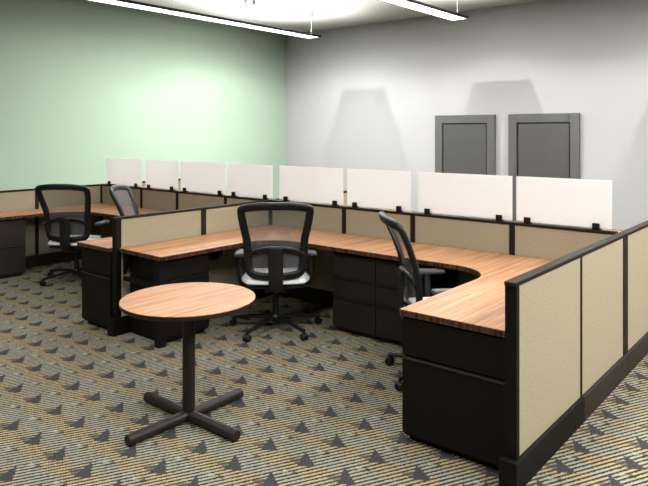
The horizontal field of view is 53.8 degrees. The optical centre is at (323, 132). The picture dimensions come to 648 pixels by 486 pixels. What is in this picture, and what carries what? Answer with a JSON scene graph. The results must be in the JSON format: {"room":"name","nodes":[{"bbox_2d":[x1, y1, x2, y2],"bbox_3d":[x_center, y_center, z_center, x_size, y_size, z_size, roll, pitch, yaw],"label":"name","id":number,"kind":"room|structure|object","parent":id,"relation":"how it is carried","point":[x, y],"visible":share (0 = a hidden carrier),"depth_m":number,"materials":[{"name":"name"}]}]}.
{"room":"open-plan office","nodes":[
{"label":"open-plan office","id":0,"kind":"room"},
{"bbox_2d":[0,0,285,198],"bbox_3d":[-5.845,-0.410,10.880,0.100,4.300,15.310,0,0,40],"label":"wall","id":1,"kind":"structure","parent":0,"point":[84,83],"depth_m":12.96,"materials":[{"name":"green paint"}]},
{"bbox_2d":[98,0,543,34],"bbox_3d":[0.468,-2.610,5.655,16.490,0.100,15.310,0,0,40],"label":"ceiling","id":2,"kind":"structure","parent":0,"point":[286,14],"depth_m":13.33,"materials":[{"name":"white paint"}]},
{"bbox_2d":[87,0,320,38],"bbox_3d":[-2.040,-2.300,11.495,0.340,0.519,5.790,0,0,40],"label":"pendant light","id":3,"kind":"object","parent":2,"relation":"hanging from","point":[124,3],"visible":1,"depth_m":11.39,"materials":[{"name":"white metal"}]},
{"bbox_2d":[91,0,169,12],"bbox_3d":[-3.270,-2.048,10.008,0.296,0.008,1.906,0,0,40],"label":"diffuser","id":4,"kind":"object","parent":3,"relation":"attached to","point":[124,3],"depth_m":10.23,"materials":[{"name":"white plastic"}]},
{"bbox_2d":[165,11,252,26],"bbox_3d":[-2.040,-2.048,11.495,0.296,0.008,1.906,0,0,40],"label":"diffuser","id":5,"kind":"object","parent":3,"relation":"attached to","point":[187,14],"depth_m":11.39,"materials":[{"name":"white plastic"}]},
{"bbox_2d":[246,26,316,37],"bbox_3d":[-0.815,-2.048,12.975,0.296,0.008,1.888,0,0,40],"label":"diffuser","id":6,"kind":"object","parent":3,"relation":"attached to","point":[272,29],"depth_m":12.85,"materials":[{"name":"white plastic"}]},
{"bbox_2d":[378,0,468,20],"bbox_3d":[-1.228,-2.300,7.065,0.340,0.519,11.580,0,0,40],"label":"pendant light","id":7,"kind":"object","parent":2,"relation":"hanging from","point":[414,5],"visible":1,"depth_m":10.56,"materials":[{"name":"white metal"}]},
{"bbox_2d":[381,0,407,3],"bbox_3d":[0.618,-2.048,9.295,0.296,0.008,1.906,0,0,40],"label":"diffuser","id":8,"kind":"object","parent":7,"relation":"attached to","point":[386,1],"depth_m":9.92,"materials":[{"name":"white plastic"}]},
{"bbox_2d":[396,2,465,20],"bbox_3d":[1.843,-2.048,10.775,0.296,0.008,1.888,0,0,40],"label":"diffuser","id":9,"kind":"object","parent":7,"relation":"attached to","point":[421,7],"depth_m":10.68,"materials":[{"name":"white plastic"}]},
{"bbox_2d":[0,208,647,485],"bbox_3d":[0.468,1.790,5.655,16.490,0.100,15.310,0,0,40],"label":"floor","id":10,"kind":"structure","parent":0,"point":[324,409],"depth_m":4.03,"materials":[{"name":"carpet"}]},
{"bbox_2d":[0,218,25,278],"bbox_3d":[-4.034,1.385,7.622,0.406,0.710,0.760,0,0,40],"label":"drawer pedestal","id":11,"kind":"object","parent":10,"relation":"on","point":[12,231],"visible":0.97,"depth_m":7.67,"materials":[{"name":"black metal"}]},
{"bbox_2d":[0,188,37,267],"bbox_3d":[-4.083,1.234,7.974,0.092,1.013,0.980,0,0,40],"label":"panel","id":12,"kind":"object","parent":10,"relation":"on","point":[21,199],"visible":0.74,"depth_m":8.24,"materials":[{"name":"beige fabric"}]},
{"bbox_2d":[37,184,101,265],"bbox_3d":[-3.472,1.234,8.713,0.092,1.013,0.938,0,0,40],"label":"panel","id":13,"kind":"object","parent":10,"relation":"on","point":[46,255],"visible":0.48,"depth_m":8.55,"materials":[{"name":"beige fabric"}]},
{"bbox_2d":[35,184,109,286],"bbox_3d":[-2.928,1.155,7.550,0.842,1.169,0.868,0,0,5],"label":"chair","id":14,"kind":"object","parent":10,"relation":"on","point":[64,240],"visible":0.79,"depth_m":7.29,"materials":[{"name":"black plastic"}]},
{"bbox_2d":[48,235,100,245],"bbox_3d":[-2.927,1.280,7.563,0.600,0.104,0.515,0,0,5],"label":"seat cushion","id":15,"kind":"object","parent":14,"relation":"on","point":[53,241],"depth_m":7.32,"materials":[{"name":"white fabric"}]},
{"bbox_2d":[81,247,111,328],"bbox_3d":[-1.844,1.385,5.908,0.475,0.710,0.609,0,0,40],"label":"file cabinet","id":16,"kind":"object","parent":10,"relation":"on","point":[96,271],"visible":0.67,"depth_m":5.67,"materials":[{"name":"black metal"}]},
{"bbox_2d":[0,203,161,251],"bbox_3d":[-2.741,1.010,6.984,3.262,0.036,2.666,0,0,40],"label":"countertop","id":17,"kind":"structure","parent":16,"relation":"on","point":[100,209],"depth_m":7.86,"materials":[{"name":"brown wood"}]},
{"bbox_2d":[102,184,143,237],"bbox_3d":[-2.790,1.234,8.800,1.000,1.013,0.060,0,0,40],"label":"panel","id":18,"kind":"object","parent":10,"relation":"on","point":[106,197],"visible":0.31,"depth_m":8.95,"materials":[{"name":"beige fabric"}]},
{"bbox_2d":[107,158,141,186],"bbox_3d":[-2.752,0.539,8.768,0.840,0.375,0.044,0,0,40],"label":"glass screen","id":19,"kind":"object","parent":18,"relation":"on","point":[119,170],"visible":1,"depth_m":8.75,"materials":[{"name":"white glass"}]},
{"bbox_2d":[109,184,138,215],"bbox_3d":[-1.892,1.155,7.016,0.868,1.169,0.842,0,0,-1],"label":"chair","id":20,"kind":"object","parent":10,"relation":"on","point":[133,209],"visible":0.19,"depth_m":7.09,"materials":[{"name":"black plastic"}]},
{"bbox_2d":[107,207,203,336],"bbox_3d":[-1.514,1.234,5.856,0.092,1.013,1.002,0,0,40],"label":"panel","id":21,"kind":"object","parent":10,"relation":"on","point":[137,229],"visible":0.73,"depth_m":5.64,"materials":[{"name":"beige fabric"}]},
{"bbox_2d":[112,179,204,192],"bbox_3d":[-2.505,1.234,9.881,0.092,1.013,1.966,0,0,40],"label":"panel","id":22,"kind":"object","parent":10,"relation":"on","point":[179,180],"visible":0.06,"depth_m":10.09,"materials":[{"name":"beige fabric"}]},
{"bbox_2d":[141,188,176,210],"bbox_3d":[-2.112,1.234,8.238,0.760,1.013,0.060,0,0,40],"label":"panel","id":23,"kind":"object","parent":10,"relation":"on","point":[151,198],"visible":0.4,"depth_m":8.22,"materials":[{"name":"beige fabric"}]},
{"bbox_2d":[145,160,177,190],"bbox_3d":[-2.095,0.539,8.224,0.685,0.375,0.044,0,0,40],"label":"glass screen","id":24,"kind":"object","parent":23,"relation":"on","point":[163,174],"visible":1,"depth_m":8.21,"materials":[{"name":"white glass"}]},
{"bbox_2d":[130,253,208,342],"bbox_3d":[-1.341,1.385,5.555,0.511,0.710,0.460,0,0,40],"label":"drawer pedestal","id":25,"kind":"object","parent":10,"relation":"on","point":[195,268],"visible":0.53,"depth_m":5.42,"materials":[{"name":"black metal"}]},
{"bbox_2d":[119,282,255,445],"bbox_3d":[-0.819,1.369,3.865,0.804,0.741,0.804,0,0,-8],"label":"cafe table","id":26,"kind":"object","parent":10,"relation":"on","point":[186,303],"visible":1,"depth_m":3.82,"materials":[{"name":"brown wood"}]},
{"bbox_2d":[177,191,227,209],"bbox_3d":[-1.473,1.234,7.709,0.900,1.013,0.060,0,0,40],"label":"panel","id":27,"kind":"object","parent":10,"relation":"on","point":[185,200],"visible":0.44,"depth_m":7.73,"materials":[{"name":"beige fabric"}]},
{"bbox_2d":[181,161,226,194],"bbox_3d":[-1.462,0.539,7.700,0.850,0.375,0.044,0,0,40],"label":"glass screen","id":28,"kind":"object","parent":27,"relation":"on","point":[207,177],"visible":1,"depth_m":7.67,"materials":[{"name":"white glass"}]},
{"bbox_2d":[203,200,269,296],"bbox_3d":[-0.901,1.234,6.597,0.092,1.013,0.921,0,0,40],"label":"panel","id":29,"kind":"object","parent":10,"relation":"on","point":[217,218],"visible":0.38,"depth_m":6.46,"materials":[{"name":"beige fabric"}]},
{"bbox_2d":[225,195,273,203],"bbox_3d":[-0.845,1.234,7.190,0.730,1.013,0.060,0,0,40],"label":"panel","id":30,"kind":"object","parent":10,"relation":"on","point":[229,199],"visible":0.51,"depth_m":7.26,"materials":[{"name":"beige fabric"}]},
{"bbox_2d":[229,163,272,198],"bbox_3d":[-0.832,0.539,7.178,0.705,0.375,0.044,0,0,40],"label":"glass screen","id":31,"kind":"object","parent":30,"relation":"on","point":[251,180],"visible":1,"depth_m":7.16,"materials":[{"name":"white glass"}]},
{"bbox_2d":[229,202,321,341],"bbox_3d":[-0.428,1.155,5.662,0.842,1.169,0.868,0,0,-4],"label":"chair","id":32,"kind":"object","parent":10,"relation":"on","point":[273,230],"visible":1,"depth_m":5.40,"materials":[{"name":"black plastic"}]},
{"bbox_2d":[242,268,309,284],"bbox_3d":[-0.429,1.280,5.675,0.600,0.104,0.515,0,0,-4],"label":"seat cushion","id":33,"kind":"object","parent":32,"relation":"on","point":[301,278],"depth_m":5.44,"materials":[{"name":"white fabric"}]},
{"bbox_2d":[270,200,345,306],"bbox_3d":[-0.175,1.234,6.635,1.010,1.013,0.060,0,0,40],"label":"panel","id":34,"kind":"object","parent":10,"relation":"on","point":[328,218],"visible":0.44,"depth_m":6.49,"materials":[{"name":"beige fabric"}]},
{"bbox_2d":[279,166,342,205],"bbox_3d":[-0.144,0.539,6.609,0.870,0.375,0.044,0,0,40],"label":"glass screen","id":35,"kind":"object","parent":34,"relation":"on","point":[296,183],"visible":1,"depth_m":6.59,"materials":[{"name":"white glass"}]},
{"bbox_2d":[274,190,369,207],"bbox_3d":[0.060,1.234,7.758,0.092,1.013,1.966,0,0,40],"label":"panel","id":36,"kind":"object","parent":10,"relation":"on","point":[344,192],"visible":0.08,"depth_m":7.94,"materials":[{"name":"beige fabric"}]},
{"bbox_2d":[120,227,552,348],"bbox_3d":[0.171,1.366,5.058,3.549,0.748,1.921,0,0,40],"label":"countertop","id":37,"kind":"structure","parent":10,"relation":"on","point":[477,305],"depth_m":5.08,"materials":[{"name":"brown wood"}]},
{"bbox_2d":[333,251,378,339],"bbox_3d":[0.428,1.385,5.678,0.455,0.710,0.566,0,0,40],"label":"drawer pedestal","id":38,"kind":"object","parent":10,"relation":"on","point":[354,278],"visible":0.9,"depth_m":5.46,"materials":[{"name":"black metal"}]},
{"bbox_2d":[344,206,414,241],"bbox_3d":[0.518,1.234,6.061,0.790,1.013,0.060,0,0,40],"label":"panel","id":39,"kind":"object","parent":10,"relation":"on","point":[359,221],"visible":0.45,"depth_m":6.08,"materials":[{"name":"beige fabric"}]},
{"bbox_2d":[347,169,410,211],"bbox_3d":[0.511,0.539,6.067,0.730,0.375,0.044,0,0,40],"label":"glass screen","id":40,"kind":"object","parent":39,"relation":"on","point":[383,189],"visible":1,"depth_m":6.05,"materials":[{"name":"white glass"}]},
{"bbox_2d":[378,211,451,391],"bbox_3d":[0.830,1.155,4.559,0.869,1.169,0.841,0,0,-5],"label":"chair","id":41,"kind":"object","parent":10,"relation":"on","point":[404,299],"visible":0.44,"depth_m":4.47,"materials":[{"name":"black plastic"}]},
{"bbox_2d":[376,258,456,345],"bbox_3d":[0.781,1.385,5.386,0.455,0.710,0.566,0,0,40],"label":"drawer pedestal","id":42,"kind":"object","parent":10,"relation":"on","point":[388,319],"visible":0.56,"depth_m":5.24,"materials":[{"name":"black metal"}]},
{"bbox_2d":[402,316,504,469],"bbox_3d":[0.876,1.385,3.644,0.625,0.710,0.629,0,0,40],"label":"file cabinet","id":43,"kind":"object","parent":10,"relation":"on","point":[453,378],"visible":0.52,"depth_m":3.40,"materials":[{"name":"black metal"}]},
{"bbox_2d":[413,213,512,285],"bbox_3d":[1.185,1.234,5.510,0.940,1.013,0.060,0,0,40],"label":"panel","id":44,"kind":"object","parent":10,"relation":"on","point":[486,235],"visible":0.41,"depth_m":5.47,"materials":[{"name":"beige fabric"}]},
{"bbox_2d":[418,172,511,220],"bbox_3d":[1.196,0.539,5.500,0.890,0.375,0.044,0,0,40],"label":"glass screen","id":45,"kind":"object","parent":44,"relation":"on","point":[470,195],"visible":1,"depth_m":5.47,"materials":[{"name":"white glass"}]},
{"bbox_2d":[499,253,583,485],"bbox_3d":[1.210,1.234,3.477,0.092,1.013,1.010,0,0,40],"label":"panel","id":46,"kind":"object","parent":10,"relation":"on","point":[544,401],"visible":1,"depth_m":3.35,"materials":[{"name":"beige fabric"}]},
{"bbox_2d":[512,222,617,259],"bbox_3d":[1.854,1.234,4.956,0.797,1.013,0.060,0,0,40],"label":"panel","id":47,"kind":"object","parent":10,"relation":"on","point":[540,241],"visible":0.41,"depth_m":4.99,"materials":[{"name":"beige fabric"}]},
{"bbox_2d":[516,176,611,229],"bbox_3d":[1.849,0.539,4.960,0.735,0.375,0.044,0,0,40],"label":"glass screen","id":48,"kind":"object","parent":47,"relation":"on","point":[558,201],"visible":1,"depth_m":4.94,"materials":[{"name":"white glass"}]},
{"bbox_2d":[572,233,627,421],"bbox_3d":[1.842,1.234,4.242,0.092,1.013,0.975,0,0,40],"label":"panel","id":49,"kind":"object","parent":10,"relation":"on","point":[604,356],"visible":0.77,"depth_m":4.18,"materials":[{"name":"beige fabric"}]},
{"bbox_2d":[619,220,647,373],"bbox_3d":[2.472,1.234,5.003,0.092,1.013,1.000,0,0,40],"label":"panel","id":50,"kind":"object","parent":10,"relation":"on","point":[637,235],"visible":0.6,"depth_m":4.85,"materials":[{"name":"beige fabric"}]},
{"bbox_2d":[286,0,647,229],"bbox_3d":[5.355,-0.410,11.482,16.390,4.300,0.100,0,0,40],"label":"wall","id":51,"kind":"structure","parent":0,"point":[367,96],"depth_m":13.20,"materials":[{"name":"grey paint"}]},
{"bbox_2d":[435,114,495,218],"bbox_3d":[2.944,0.682,13.367,1.370,2.115,0.070,0,0,40],"label":"door","id":52,"kind":"structure","parent":51,"relation":"in","point":[464,144],"depth_m":13.33,"materials":[{"name":"grey paint"}]},
{"bbox_2d":[508,113,579,226],"bbox_3d":[4.226,0.682,12.306,1.380,2.115,0.070,0,0,40],"label":"door","id":53,"kind":"structure","parent":51,"relation":"in","point":[547,145],"depth_m":12.30,"materials":[{"name":"grey paint"}]},
{"bbox_2d":[372,208,620,232],"bbox_3d":[1.422,1.366,6.569,3.547,0.748,1.866,0,0,40],"label":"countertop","id":54,"kind":"structure","parent":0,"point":[372,208],"depth_m":8.06,"materials":[{"name":"brown wood"}]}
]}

